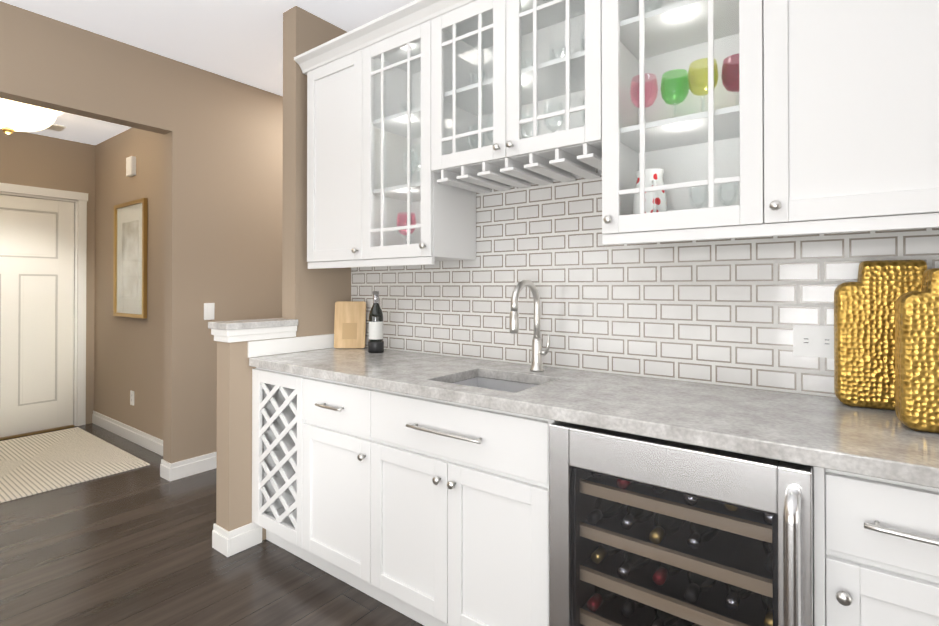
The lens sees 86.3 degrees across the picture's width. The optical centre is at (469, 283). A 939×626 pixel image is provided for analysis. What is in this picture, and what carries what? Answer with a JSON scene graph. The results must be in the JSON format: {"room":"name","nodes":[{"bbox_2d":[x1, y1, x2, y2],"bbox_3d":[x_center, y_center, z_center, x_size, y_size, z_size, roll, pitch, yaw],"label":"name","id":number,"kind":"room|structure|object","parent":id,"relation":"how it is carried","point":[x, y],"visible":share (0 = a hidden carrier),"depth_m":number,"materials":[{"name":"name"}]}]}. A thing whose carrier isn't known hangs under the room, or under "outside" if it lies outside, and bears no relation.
{"room":"home wet bar","nodes":[
{"label":"home wet bar","id":0,"kind":"room"},
{"bbox_2d":[0,129,91,423],"bbox_3d":[-3.992,-0.086,4.049,0.120,2.740,1.560,0,-1,37],"label":"wall","id":1,"kind":"structure","parent":0,"point":[26,159],"depth_m":4.43,"materials":[{"name":"beige paint"}]},
{"bbox_2d":[0,195,74,437],"bbox_3d":[-3.827,0.269,4.173,0.101,2.004,0.869,0,-1,37],"label":"front door","id":2,"kind":"structure","parent":1,"relation":"in","point":[36,308],"depth_m":4.32,"materials":[{"name":"white wood"}]},
{"bbox_2d":[0,425,74,439],"bbox_3d":[-3.860,1.279,4.190,0.130,0.012,0.870,0,-1,37],"label":"front door threshold sill","id":3,"kind":"structure","parent":1,"relation":"attached to","point":[34,432],"depth_m":4.30,"materials":[{"name":"wood"}]},
{"bbox_2d":[0,183,87,425],"bbox_3d":[-3.863,0.229,4.199,0.142,2.112,1.054,0,-1,37],"label":"door frame","id":4,"kind":"structure","parent":1,"relation":"attached to","point":[79,200],"depth_m":4.53,"materials":[{"name":"white paint"}]},
{"bbox_2d":[27,112,131,144],"bbox_3d":[-3.225,-1.374,3.464,2.060,0.169,1.595,0,-1,37],"label":"ceiling","id":5,"kind":"structure","parent":0,"point":[82,129],"depth_m":4.21,"materials":[{"name":"white paint"}]},
{"bbox_2d":[0,98,62,134],"bbox_3d":[-3.120,-1.147,3.386,0.580,0.285,0.580,0,-1,37],"label":"light","id":6,"kind":"object","parent":5,"relation":"attached to","point":[18,116],"visible":0.62,"depth_m":3.34,"materials":[{"name":"white glass"}]},
{"bbox_2d":[46,124,65,131],"bbox_3d":[-3.437,-1.280,4.064,0.180,0.012,0.220,0,-1,37],"label":"ceiling vent","id":7,"kind":"object","parent":5,"relation":"in","point":[56,127],"visible":0.38,"depth_m":4.09,"materials":[{"name":"white"}]},
{"bbox_2d":[92,127,164,439],"bbox_3d":[-2.710,-0.085,4.140,2.060,2.740,0.120,0,-1,37],"label":"wall","id":8,"kind":"structure","parent":0,"point":[124,356],"depth_m":4.16,"materials":[{"name":"beige paint"}]},
{"bbox_2d":[92,411,162,455],"bbox_3d":[-2.702,1.228,4.040,1.940,0.112,0.016,0,-1,37],"label":"baseboard","id":9,"kind":"structure","parent":8,"relation":"attached to","point":[154,444],"depth_m":4.09,"materials":[{"name":"white paint"}]},
{"bbox_2d":[113,198,147,317],"bbox_3d":[-2.783,-0.195,4.101,0.630,0.940,0.028,0,-1,37],"label":"framed picture","id":10,"kind":"object","parent":8,"relation":"attached to","point":[130,260],"visible":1,"depth_m":4.09,"materials":[{"name":"beige paper"}]},
{"bbox_2d":[126,156,135,176],"bbox_3d":[-2.765,-0.956,4.089,0.110,0.150,0.037,0,-1,37],"label":"box","id":11,"kind":"object","parent":8,"relation":"attached to","point":[130,166],"visible":1,"depth_m":4.06,"materials":[{"name":"white plastic"}]},
{"bbox_2d":[130,390,133,405],"bbox_3d":[-2.752,0.934,4.084,0.070,0.115,0.008,0,-1,37],"label":"outlet","id":12,"kind":"object","parent":8,"relation":"attached to","point":[131,397],"visible":1,"depth_m":4.08,"materials":[{"name":"white plastic"}]},
{"bbox_2d":[0,1,282,462],"bbox_3d":[-2.954,-0.100,2.002,0.120,2.740,6.200,0,-1,37],"label":"wall","id":13,"kind":"structure","parent":0,"point":[223,164],"depth_m":3.35,"materials":[{"name":"beige paint"}]},
{"bbox_2d":[165,452,216,481],"bbox_3d":[-1.495,1.227,3.836,0.034,0.112,1.499,0,-1,37],"label":"baseboard","id":14,"kind":"structure","parent":13,"relation":"attached to","point":[192,466],"depth_m":3.33,"materials":[{"name":"white paint"}]},
{"bbox_2d":[204,303,214,319],"bbox_3d":[-1.788,0.193,3.442,0.008,0.115,0.070,0,-1,37],"label":"switch plate","id":15,"kind":"object","parent":13,"relation":"attached to","point":[209,311],"visible":1,"depth_m":3.44,"materials":[{"name":"white plastic"}]},
{"bbox_2d":[0,0,414,95],"bbox_3d":[-1.125,-1.510,0.635,10.600,0.060,6.800,0,-1,37],"label":"ceiling","id":16,"kind":"structure","parent":0,"point":[241,41],"depth_m":2.82,"materials":[{"name":"white paint"}]},
{"bbox_2d":[0,423,423,625],"bbox_3d":[-1.125,1.290,0.615,10.600,0.060,6.800,0,-1,37],"label":"floor","id":17,"kind":"structure","parent":0,"point":[132,547],"depth_m":2.23,"materials":[{"name":"brown wood"}]},
{"bbox_2d":[0,427,149,502],"bbox_3d":[-3.169,1.276,3.594,1.550,0.008,1.000,0,-1,37],"label":"rug","id":18,"kind":"object","parent":17,"relation":"on","point":[37,464],"visible":0.98,"depth_m":3.58,"materials":[{"name":"beige fabric"}]},
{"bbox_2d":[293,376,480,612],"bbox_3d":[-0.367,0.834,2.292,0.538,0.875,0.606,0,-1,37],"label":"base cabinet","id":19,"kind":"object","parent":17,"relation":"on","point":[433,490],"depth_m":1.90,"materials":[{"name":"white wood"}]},
{"bbox_2d":[249,348,938,491],"bbox_3d":[0.384,0.388,1.715,3.145,0.069,0.633,0,-1,37],"label":"countertop","id":20,"kind":"structure","parent":19,"relation":"on","point":[828,434],"depth_m":1.43,"materials":[{"name":"grey stone"}]},
{"bbox_2d":[334,301,365,347],"bbox_3d":[-0.665,0.230,2.788,0.170,0.260,0.016,0,-7,-3],"label":"cutting board","id":21,"kind":"object","parent":20,"relation":"on","point":[350,325],"visible":0.98,"depth_m":2.78,"materials":[{"name":"brown wood"}]},
{"bbox_2d":[368,291,383,352],"bbox_3d":[-0.488,0.200,2.616,0.082,0.319,0.082,0,-1,37],"label":"wine bottle","id":22,"kind":"object","parent":20,"relation":"on","point":[375,343],"visible":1,"depth_m":2.58,"materials":[{"name":"black glass"}]},
{"bbox_2d":[509,280,549,371],"bbox_3d":[0.242,0.170,1.976,0.097,0.371,0.224,0,-1,37],"label":"faucet","id":23,"kind":"object","parent":20,"relation":"on","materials":[{"name":"silver metal"}]},
{"bbox_2d":[834,260,926,409],"bbox_3d":[1.182,0.143,1.402,0.260,0.416,0.075,0,0,29],"label":"vase","id":24,"kind":"object","parent":20,"relation":"on","point":[864,340],"visible":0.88,"depth_m":1.40,"materials":[{"name":"gold metal"}]},
{"bbox_2d":[895,268,938,432],"bbox_3d":[1.152,0.156,1.162,0.250,0.386,0.075,0,0,25],"label":"vase","id":25,"kind":"object","parent":20,"relation":"on","point":[916,360],"visible":1,"depth_m":1.17,"materials":[{"name":"gold metal"}]},
{"bbox_2d":[549,421,813,625],"bbox_3d":[0.641,0.832,1.459,0.618,0.867,0.693,0,-1,37],"label":"fridge","id":26,"kind":"object","parent":17,"relation":"on","point":[645,529],"depth_m":1.29,"materials":[{"name":"silver metal"}]},
{"bbox_2d":[805,468,938,625],"bbox_3d":[1.095,0.826,1.191,0.428,0.875,0.606,0,-1,37],"label":"base cabinet","id":27,"kind":"object","parent":17,"relation":"on","point":[872,546],"depth_m":1.03,"materials":[{"name":"white wood"}]},
{"bbox_2d":[216,6,350,540],"bbox_3d":[-0.656,-0.093,3.076,0.120,2.740,1.720,0,-1,37],"label":"wall","id":28,"kind":"structure","parent":0,"point":[310,297],"depth_m":2.65,"materials":[{"name":"beige paint"}]},
{"bbox_2d":[212,522,261,551],"bbox_3d":[-0.706,1.222,3.096,0.034,0.112,1.734,0,-1,37],"label":"baseboard","id":29,"kind":"structure","parent":28,"relation":"attached to","point":[226,543],"depth_m":2.38,"materials":[{"name":"white paint"}]},
{"bbox_2d":[211,326,333,357],"bbox_3d":[-0.963,0.290,2.666,0.160,0.141,0.739,0,-1,37],"label":"trim","id":30,"kind":"structure","parent":28,"relation":"attached to","point":[273,345],"depth_m":2.52,"materials":[{"name":"white paint"}]},
{"bbox_2d":[208,318,297,329],"bbox_3d":[-1.078,0.203,2.514,0.180,0.032,0.379,0,-1,37],"label":"wall cap","id":31,"kind":"object","parent":30,"relation":"on","point":[248,324],"visible":0.96,"depth_m":2.44,"materials":[{"name":"grey stone"}]},
{"bbox_2d":[387,349,836,397],"bbox_3d":[1.758,-0.106,1.162,6.040,2.740,0.114,0,-1,37],"label":"wall","id":32,"kind":"structure","parent":0,"point":[630,375],"depth_m":1.90,"materials":[{"name":"grey tile"}]},
{"bbox_2d":[301,24,420,267],"bbox_3d":[-0.564,-0.649,2.626,0.493,1.075,0.326,0,-1,37],"label":"upper cabinet","id":33,"kind":"object","parent":32,"relation":"attached to","point":[364,87],"depth_m":2.46,"materials":[{"name":"white wood"}]},
{"bbox_2d":[351,168,938,396],"bbox_3d":[0.576,-0.067,1.977,3.169,0.846,0.006,0,-1,37],"label":"tile backsplash","id":34,"kind":"structure","parent":32,"relation":"attached to","point":[728,312],"depth_m":1.96,"materials":[{"name":"white tile"}]},
{"bbox_2d":[793,324,833,357],"bbox_3d":[1.094,0.182,1.575,0.128,0.100,0.008,0,-1,37],"label":"outlet","id":35,"kind":"object","parent":34,"relation":"attached to","point":[813,340],"visible":0.79,"depth_m":1.58,"materials":[{"name":"white plastic"}]},
{"bbox_2d":[733,0,938,237],"bbox_3d":[1.117,-0.680,1.360,0.636,1.030,0.326,0,-1,37],"label":"upper cabinet","id":36,"kind":"object","parent":32,"relation":"attached to","point":[836,102],"depth_m":1.29,"materials":[{"name":"white wood"}]},
{"bbox_2d":[632,168,666,213],"bbox_3d":[0.612,-0.281,1.690,0.112,0.200,0.147,0,0,7],"label":"mug","id":37,"kind":"object","parent":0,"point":[657,174],"depth_m":1.67,"materials":[{"name":"white ceramic"}]}
]}

